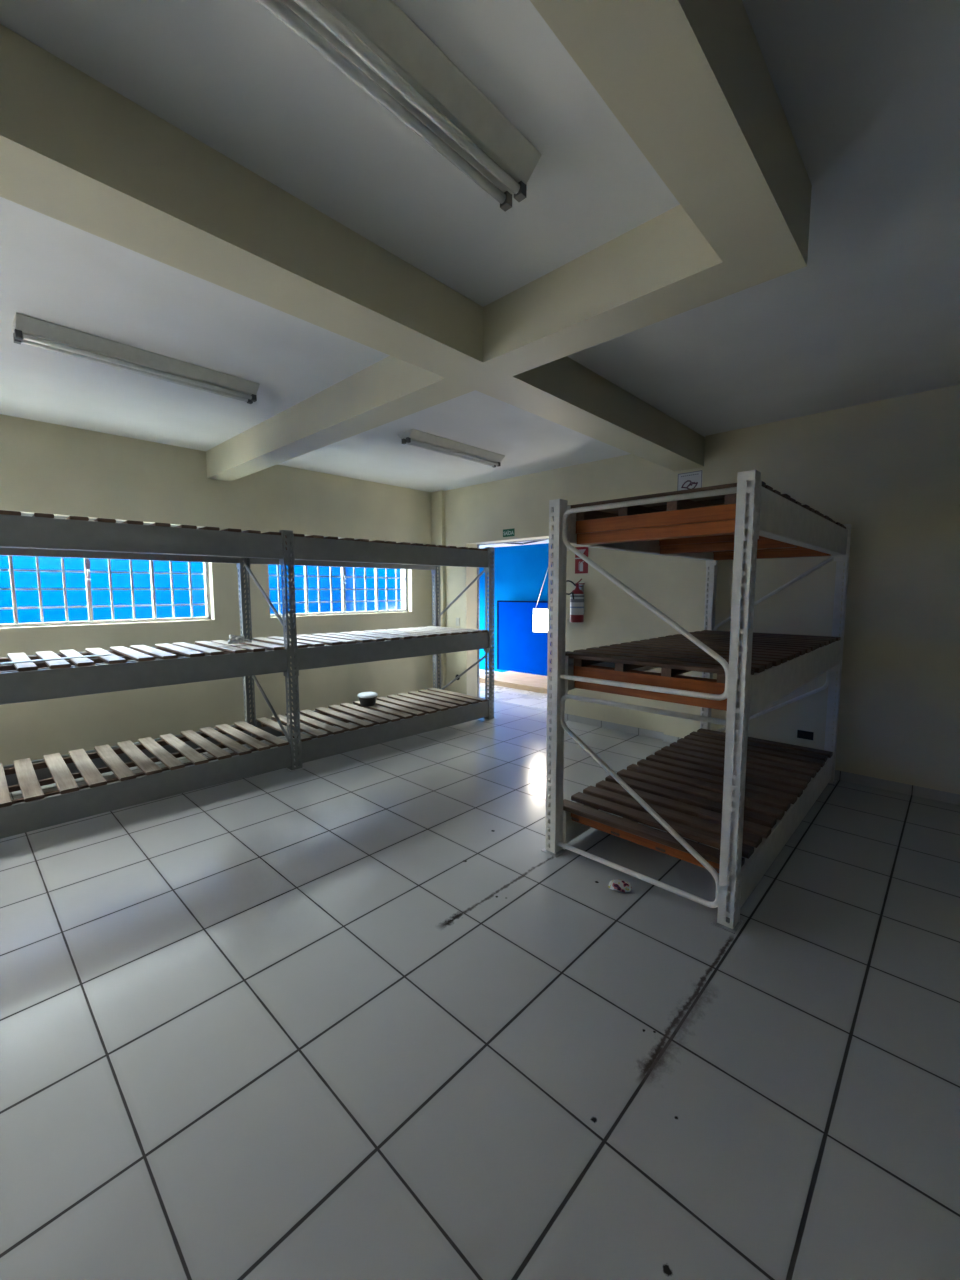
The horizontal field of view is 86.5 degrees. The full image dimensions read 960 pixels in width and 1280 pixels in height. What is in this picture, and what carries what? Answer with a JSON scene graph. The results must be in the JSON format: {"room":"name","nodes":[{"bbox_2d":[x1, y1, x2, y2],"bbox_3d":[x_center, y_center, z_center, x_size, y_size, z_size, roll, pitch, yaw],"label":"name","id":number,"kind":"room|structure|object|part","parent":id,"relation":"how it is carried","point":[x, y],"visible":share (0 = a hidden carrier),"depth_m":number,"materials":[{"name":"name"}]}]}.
{"room":"storage room","nodes":[
{"label":"storage room","id":0,"kind":"room"},
{"bbox_2d":[0,414,432,765],"bbox_3d":[-3.727,-0.362,4.509,0.250,2.955,9.160,5,8,43],"label":"wall","id":1,"kind":"structure","parent":0,"point":[46,468],"depth_m":5.13,"materials":[{"name":"beige paint"}]},
{"bbox_2d":[0,513,210,627],"bbox_3d":[-3.566,-0.621,4.638,0.094,0.955,2.045,5,8,43],"label":"window","id":2,"kind":"structure","parent":1,"relation":"in","point":[87,571],"depth_m":4.74,"materials":[{"name":"white paint"}]},
{"bbox_2d":[269,565,407,616],"bbox_3d":[-1.752,-0.811,6.550,0.094,0.955,2.050,5,8,43],"label":"window","id":3,"kind":"structure","parent":1,"relation":"in","point":[343,576],"depth_m":6.58,"materials":[{"name":"white paint"}]},
{"bbox_2d":[0,669,959,1279],"bbox_3d":[-0.677,1.299,3.245,13.750,0.120,11.280,5,8,43],"label":"floor","id":4,"kind":"structure","parent":0,"point":[347,1015],"depth_m":1.78,"materials":[{"name":"white tile"}]},
{"bbox_2d":[0,514,495,838],"bbox_3d":[-1.960,0.074,4.699,5.000,2.048,1.080,-6,8,-45],"label":"rack","id":5,"kind":"object","parent":4,"relation":"on","point":[19,535],"visible":0.9,"depth_m":4.14,"materials":[{"name":"metal"}]},
{"bbox_2d":[0,510,280,534],"bbox_3d":[-2.826,-0.805,3.750,2.336,0.068,1.034,-6,8,-45],"label":"shelf","id":6,"kind":"object","parent":5,"relation":"on","point":[4,512],"visible":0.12,"depth_m":3.50,"materials":[{"name":"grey wood"}]},
{"bbox_2d":[0,640,284,672],"bbox_3d":[-2.825,0.132,3.841,2.336,0.075,1.034,-6,8,-45],"label":"shelf","id":7,"kind":"object","parent":5,"relation":"on","point":[139,653],"depth_m":3.84,"materials":[{"name":"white wood"}]},
{"bbox_3d":[-2.907,0.129,3.525,0.068,0.007,0.600,4,7,38],"label":"wooden strip","id":8,"kind":"part","parent":7,"relation":"part of","materials":[{"name":"white wood"}]},
{"bbox_2d":[227,634,251,643],"bbox_3d":[-2.087,-0.008,4.428,0.106,0.087,0.203,3,6,26],"label":"strap","id":9,"kind":"object","parent":7,"relation":"on","point":[233,639],"visible":1,"depth_m":4.37,"materials":[{"name":"grey fabric"}]},
{"bbox_2d":[0,721,288,807],"bbox_3d":[-2.824,0.954,3.921,2.330,0.068,1.032,-6,8,-45],"label":"shelf","id":10,"kind":"object","parent":5,"relation":"on","point":[29,784],"visible":0.99,"depth_m":3.94,"materials":[{"name":"brown wood"}]},
{"bbox_3d":[-1.652,-0.755,4.243,0.008,0.250,0.092,-6,8,-45],"label":"plate","id":11,"kind":"part","parent":5,"relation":"part of","materials":[{"name":"grey metal"}]},
{"bbox_3d":[-1.650,0.185,4.335,0.008,0.250,0.092,-6,8,-45],"label":"plate","id":12,"kind":"part","parent":5,"relation":"part of","materials":[{"name":"grey metal"}]},
{"bbox_3d":[-1.649,1.004,4.415,0.008,0.250,0.092,-6,8,-45],"label":"plate","id":13,"kind":"part","parent":5,"relation":"part of","materials":[{"name":"grey metal"}]},
{"bbox_3d":[-1.614,1.120,4.454,0.120,0.006,0.105,-6,8,-45],"label":"foot plate","id":14,"kind":"part","parent":5,"relation":"part of","materials":[{"name":"metal"}]},
{"bbox_2d":[252,626,487,647],"bbox_3d":[-1.095,-0.035,5.553,2.336,0.068,1.034,-6,8,-45],"label":"shelf","id":15,"kind":"object","parent":5,"relation":"on","point":[313,640],"visible":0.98,"depth_m":5.32,"materials":[{"name":"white wood"}]},
{"bbox_2d":[256,688,487,741],"bbox_3d":[-1.092,0.784,5.635,2.336,0.068,1.031,-6,8,-45],"label":"shelf","id":16,"kind":"object","parent":5,"relation":"on","point":[444,697],"visible":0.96,"depth_m":5.49,"materials":[{"name":"brown wood"}]},
{"bbox_2d":[357,692,377,706],"bbox_3d":[-1.269,0.668,5.770,0.226,0.138,0.226,5,8,43],"label":"plastic bowl","id":17,"kind":"object","parent":16,"relation":"on","point":[366,699],"visible":1,"depth_m":5.70,"materials":[{"name":"plastic"}]},
{"bbox_3d":[-1.269,0.616,5.765,0.226,0.030,0.226,7,11,43],"label":"lid","id":18,"kind":"part","parent":17,"relation":"part of","materials":[{"name":"plastic"}]},
{"bbox_2d":[285,533,486,550],"bbox_3d":[-1.098,-0.976,5.462,2.334,0.068,1.031,-6,8,-45],"label":"shelf","id":19,"kind":"object","parent":5,"relation":"on","point":[296,535],"visible":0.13,"depth_m":4.95,"materials":[{"name":"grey wood"}]},
{"bbox_3d":[0.082,0.834,6.126,0.008,0.250,0.092,-6,8,-45],"label":"plate","id":20,"kind":"part","parent":5,"relation":"part of","materials":[{"name":"grey metal"}]},
{"bbox_3d":[0.080,0.015,6.047,0.008,0.250,0.092,-6,8,-45],"label":"plate","id":21,"kind":"part","parent":5,"relation":"part of","materials":[{"name":"grey metal"}]},
{"bbox_3d":[0.078,-0.925,5.955,0.008,0.250,0.092,-6,8,-45],"label":"plate","id":22,"kind":"part","parent":5,"relation":"part of","materials":[{"name":"grey metal"}]},
{"bbox_2d":[480,671,550,693],"bbox_3d":[1.121,0.708,8.225,2.320,0.085,1.060,5,8,43],"label":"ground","id":23,"kind":"structure","parent":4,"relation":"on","point":[511,679],"depth_m":8.30,"materials":[{"name":"beige concrete"}]},
{"bbox_3d":[1.114,0.721,8.219,2.280,0.060,1.000,5,8,43],"label":"frame","id":24,"kind":"part","parent":23,"relation":"part of","materials":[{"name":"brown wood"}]},
{"bbox_2d":[497,600,550,675],"bbox_3d":[1.135,-0.022,8.705,2.210,1.275,0.052,5,8,43],"label":"board","id":25,"kind":"object","parent":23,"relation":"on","point":[519,648],"visible":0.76,"depth_m":9.07,"materials":[{"name":"blue paint"}]},
{"bbox_2d":[608,879,631,892],"bbox_3d":[0.725,1.272,2.650,0.120,0.043,0.081,1,6,15],"label":"wrapper","id":26,"kind":"object","parent":4,"relation":"on","point":[618,885],"visible":1,"depth_m":2.63,"materials":[{"name":"white plastic"}]},
{"bbox_2d":[541,470,850,933],"bbox_3d":[1.630,0.188,3.493,1.080,2.055,2.550,5,8,43],"label":"rack","id":27,"kind":"object","parent":4,"relation":"on","point":[760,511],"visible":0.87,"depth_m":2.72,"materials":[{"name":"metal"}]},
{"bbox_3d":[0.443,1.253,3.046,0.105,0.006,0.120,5,8,43],"label":"foot plate","id":28,"kind":"part","parent":27,"relation":"part of","materials":[{"name":"metal"}]},
{"bbox_3d":[0.473,1.139,3.060,0.092,0.250,0.008,5,8,43],"label":"plate","id":29,"kind":"part","parent":27,"relation":"part of","materials":[{"name":"white metal"}]},
{"bbox_3d":[0.471,0.213,2.970,0.092,0.250,0.008,5,8,43],"label":"plate","id":30,"kind":"part","parent":27,"relation":"part of","materials":[{"name":"grey metal"}]},
{"bbox_3d":[0.470,-0.628,2.888,0.092,0.250,0.008,5,8,43],"label":"plate","id":31,"kind":"part","parent":27,"relation":"part of","materials":[{"name":"grey metal"}]},
{"bbox_2d":[563,728,832,872],"bbox_3d":[1.632,0.978,3.570,1.034,0.084,2.322,5,8,43],"label":"shelf","id":32,"kind":"object","parent":27,"relation":"on","point":[682,782],"visible":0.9,"depth_m":3.21,"materials":[{"name":"brown wood"}]},
{"bbox_2d":[565,630,840,710],"bbox_3d":[1.631,0.124,3.488,1.033,0.201,2.322,5,8,43],"label":"shelf","id":33,"kind":"object","parent":27,"relation":"on","point":[676,655],"visible":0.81,"depth_m":2.83,"materials":[{"name":"brown wood"}]},
{"bbox_2d":[568,481,845,559],"bbox_3d":[1.628,-0.703,3.406,1.034,0.216,2.324,5,8,43],"label":"shelf","id":34,"kind":"object","parent":27,"relation":"on","point":[703,524],"visible":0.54,"depth_m":2.69,"materials":[{"name":"brown wood"}]},
{"bbox_3d":[2.084,-0.796,4.589,0.092,0.250,0.008,5,8,43],"label":"plate","id":35,"kind":"part","parent":27,"relation":"part of","materials":[{"name":"grey metal"}]},
{"bbox_3d":[1.152,1.316,2.379,0.105,0.006,0.120,5,8,43],"label":"foot plate","id":36,"kind":"part","parent":27,"relation":"part of","materials":[{"name":"metal"}]},
{"bbox_3d":[1.176,1.202,2.400,0.092,0.250,0.008,5,8,43],"label":"plate","id":37,"kind":"part","parent":27,"relation":"part of","materials":[{"name":"grey metal"}]},
{"bbox_3d":[1.174,0.276,2.310,0.092,0.250,0.008,5,8,43],"label":"plate","id":38,"kind":"part","parent":27,"relation":"part of","materials":[{"name":"white metal"}]},
{"bbox_3d":[1.172,-0.565,2.228,0.092,0.250,0.008,5,8,43],"label":"plate","id":39,"kind":"part","parent":27,"relation":"part of","materials":[{"name":"grey metal"}]},
{"bbox_3d":[2.790,1.033,4.101,0.092,0.250,0.008,5,8,43],"label":"plate","id":40,"kind":"part","parent":27,"relation":"part of","materials":[{"name":"grey metal"}]},
{"bbox_3d":[2.788,0.107,4.011,0.092,0.250,0.008,5,8,43],"label":"plate","id":41,"kind":"part","parent":27,"relation":"part of","materials":[{"name":"grey metal"}]},
{"bbox_3d":[2.786,-0.734,3.929,0.092,0.250,0.008,5,8,43],"label":"plate","id":42,"kind":"part","parent":27,"relation":"part of","materials":[{"name":"grey metal"}]},
{"bbox_2d":[0,0,959,491],"bbox_3d":[-0.116,-1.584,0.962,10.190,0.150,9.160,5,8,43],"label":"ceiling","id":43,"kind":"structure","parent":0,"point":[868,91],"depth_m":1.98,"materials":[{"name":"white paint"}]},
{"bbox_2d":[11,313,259,403],"bbox_3d":[-2.010,-1.666,3.117,0.224,0.098,1.244,5,8,43],"label":"lamp","id":44,"kind":"object","parent":43,"relation":"attached to","point":[28,330],"visible":1,"depth_m":2.98,"materials":[{"name":"white metal"}]},
{"bbox_2d":[13,333,20,343],"bbox_3d":[-2.450,-1.595,2.701,0.032,0.040,0.028,5,8,43],"label":"socket","id":45,"kind":"object","parent":44,"relation":"attached to","point":[17,341],"depth_m":2.69,"materials":[{"name":"grey plastic"}]},
{"bbox_2d":[14,329,22,340],"bbox_3d":[-2.405,-1.591,2.659,0.032,0.040,0.028,5,8,43],"label":"socket","id":46,"kind":"object","parent":44,"relation":"attached to","point":[18,333],"depth_m":2.65,"materials":[{"name":"grey plastic"}]},
{"bbox_2d":[251,394,256,401],"bbox_3d":[-1.570,-1.678,3.538,0.032,0.040,0.028,5,8,43],"label":"socket","id":47,"kind":"object","parent":44,"relation":"attached to","point":[253,396],"depth_m":3.53,"materials":[{"name":"grey plastic"}]},
{"bbox_2d":[0,24,704,470],"bbox_3d":[-0.960,-1.449,1.734,0.275,0.265,8.600,5,8,43],"label":"ceiling beam","id":48,"kind":"structure","parent":43,"relation":"attached to","point":[75,151],"depth_m":1.76,"materials":[{"name":"beige paint"}]},
{"bbox_2d":[256,0,540,211],"bbox_3d":[-0.306,-1.491,1.289,0.224,0.098,1.244,5,8,43],"label":"lamp","id":49,"kind":"object","parent":43,"relation":"attached to","point":[373,43],"visible":1,"depth_m":1.37,"materials":[{"name":"white metal"}]},
{"bbox_2d":[500,191,511,211],"bbox_3d":[0.089,-1.508,1.753,0.032,0.040,0.028,5,8,43],"label":"socket","id":50,"kind":"object","parent":49,"relation":"attached to","point":[506,202],"depth_m":1.74,"materials":[{"name":"white plastic"}]},
{"bbox_2d":[514,181,525,201],"bbox_3d":[0.134,-1.504,1.710,0.032,0.040,0.028,5,8,43],"label":"socket","id":51,"kind":"object","parent":49,"relation":"attached to","point":[520,193],"depth_m":1.70,"materials":[{"name":"white plastic"}]},
{"bbox_2d":[397,429,504,467],"bbox_3d":[-0.243,-1.852,4.994,0.224,0.098,1.244,5,8,43],"label":"lamp","id":52,"kind":"object","parent":43,"relation":"attached to","point":[413,437],"visible":1,"depth_m":4.87,"materials":[{"name":"white metal"}]},
{"bbox_2d":[206,145,811,481],"bbox_3d":[-0.811,-1.621,3.497,5.210,0.265,0.230,5,8,43],"label":"ceiling beam","id":53,"kind":"structure","parent":43,"relation":"attached to","point":[664,267],"depth_m":2.28,"materials":[{"name":"beige paint"}]},
{"bbox_2d":[530,0,795,261],"bbox_3d":[-0.986,-1.250,-0.312,0.210,0.265,5.575,5,8,43],"label":"ceiling beam","id":54,"kind":"structure","parent":43,"relation":"attached to","point":[690,82],"depth_m":1.24,"materials":[{"name":"beige paint"}]},
{"bbox_2d":[479,543,551,671],"bbox_3d":[0.851,-0.805,9.243,7.500,2.900,0.200,5,8,43],"label":"wall","id":55,"kind":"structure","parent":0,"point":[520,571],"depth_m":9.26,"materials":[{"name":"blue paint"}]},
{"bbox_2d":[479,539,551,548],"bbox_3d":[0.954,-1.611,7.739,5.400,0.105,2.120,5,8,43],"label":"ceiling","id":56,"kind":"structure","parent":0,"point":[544,541],"depth_m":8.95,"materials":[{"name":"white paint"}]},
{"bbox_2d":[533,555,551,632],"bbox_3d":[0.967,-0.780,7.002,0.475,1.358,0.082,1,6,15],"label":"lamp","id":57,"kind":"object","parent":56,"relation":"hanging from","point":[540,615],"visible":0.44,"depth_m":7.05,"materials":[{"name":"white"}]},
{"bbox_3d":[0.916,-0.940,7.018,0.312,1.043,0.015,1,6,9],"label":"cord","id":58,"kind":"part","parent":57,"relation":"part of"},
{"bbox_2d":[445,384,959,794],"bbox_3d":[2.998,-0.347,4.211,9.940,2.955,0.360,5,8,43],"label":"wall","id":59,"kind":"structure","parent":0,"point":[887,469],"depth_m":4.08,"materials":[{"name":"beige paint"}]},
{"bbox_2d":[431,490,446,689],"bbox_3d":[-0.601,-0.656,7.456,0.230,2.955,0.060,5,8,43],"label":"column","id":60,"kind":"structure","parent":59,"relation":"attached to","point":[438,497],"depth_m":7.36,"materials":[{"name":"beige paint"}]},
{"bbox_2d":[456,618,459,625],"bbox_3d":[-0.318,-0.258,7.260,0.072,0.116,0.013,5,8,43],"label":"light switch","id":61,"kind":"object","parent":59,"relation":"attached to","point":[457,619],"visible":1,"depth_m":7.25,"materials":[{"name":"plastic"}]},
{"bbox_2d":[503,528,514,536],"bbox_3d":[0.365,-1.366,6.506,0.190,0.096,0.007,5,8,43],"label":"exit sign","id":62,"kind":"object","parent":59,"relation":"attached to","point":[506,532],"visible":1,"depth_m":6.50,"materials":[{"name":"green plastic"}]},
{"bbox_2d":[477,538,551,696],"bbox_3d":[0.506,-0.211,6.810,1.480,2.190,0.048,5,8,43],"label":"door frame","id":63,"kind":"structure","parent":59,"relation":"in","point":[478,622],"depth_m":7.29,"materials":[{"name":"metal"}]},
{"bbox_2d":[566,579,584,622],"bbox_3d":[1.059,-0.448,5.776,0.259,0.490,0.177,0,6,3],"label":"fire extinguisher","id":64,"kind":"object","parent":59,"relation":"attached to","point":[577,595],"visible":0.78,"depth_m":5.71,"materials":[{"name":"red paint"}]},
{"bbox_3d":[1.120,-0.636,5.722,0.105,0.105,0.036,5,8,43],"label":"valve handle","id":65,"kind":"part","parent":64,"relation":"part of","materials":[{"name":"black metal"}]},
{"bbox_2d":[575,547,587,573],"bbox_3d":[1.155,-0.908,5.803,0.170,0.300,0.006,5,8,43],"label":"sign","id":66,"kind":"object","parent":59,"relation":"attached to","point":[581,566],"visible":0.87,"depth_m":5.80,"materials":[{"name":"red plastic"}]},
{"bbox_2d":[664,467,703,737],"bbox_3d":[2.014,-0.290,5.012,0.320,2.690,0.060,5,8,43],"label":"trim","id":67,"kind":"structure","parent":59,"relation":"attached to","point":[684,573],"depth_m":5.00,"materials":[{"name":"beige paint"}]},
{"bbox_2d":[677,470,702,490],"bbox_3d":[1.996,-1.481,4.862,0.230,0.230,0.011,5,8,43],"label":"sign","id":68,"kind":"object","parent":59,"relation":"attached to","point":[690,480],"visible":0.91,"depth_m":4.85,"materials":[{"name":"white paper"}]},
{"bbox_2d":[451,691,959,804],"bbox_3d":[2.905,1.095,4.264,9.460,0.075,0.118,5,8,43],"label":"baseboard","id":69,"kind":"structure","parent":59,"relation":"attached to","point":[913,790],"depth_m":4.07,"materials":[{"name":"tile"}]},
{"bbox_2d":[797,730,813,739],"bbox_3d":[2.745,0.802,4.307,0.116,0.068,0.013,5,8,43],"label":"wall socket","id":70,"kind":"object","parent":59,"relation":"attached to","point":[802,734],"visible":1,"depth_m":4.30,"materials":[{"name":"black plastic"}]},
{"bbox_3d":[-10.576,1.413,3.471,8.060,0.150,8.300,5,8,43],"label":"ground","id":71,"kind":"structure","parent":0,"visible":0},
{"bbox_2d":[0,555,346,623],"bbox_3d":[-7.263,-0.263,4.100,0.200,3.050,14.000,5,8,43],"label":"wall","id":72,"kind":"structure","parent":71,"relation":"on","point":[24,598],"depth_m":6.64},
{"bbox_3d":[-3.367,0.659,11.068,8.060,0.150,12.700,5,8,43],"label":"ground","id":73,"kind":"structure","parent":0,"visible":0},
{"bbox_2d":[345,567,400,610],"bbox_3d":[-1.578,-0.712,8.599,2.260,3.050,0.220,5,8,43],"label":"wall","id":74,"kind":"structure","parent":73,"relation":"on","point":[359,582],"depth_m":8.69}
]}

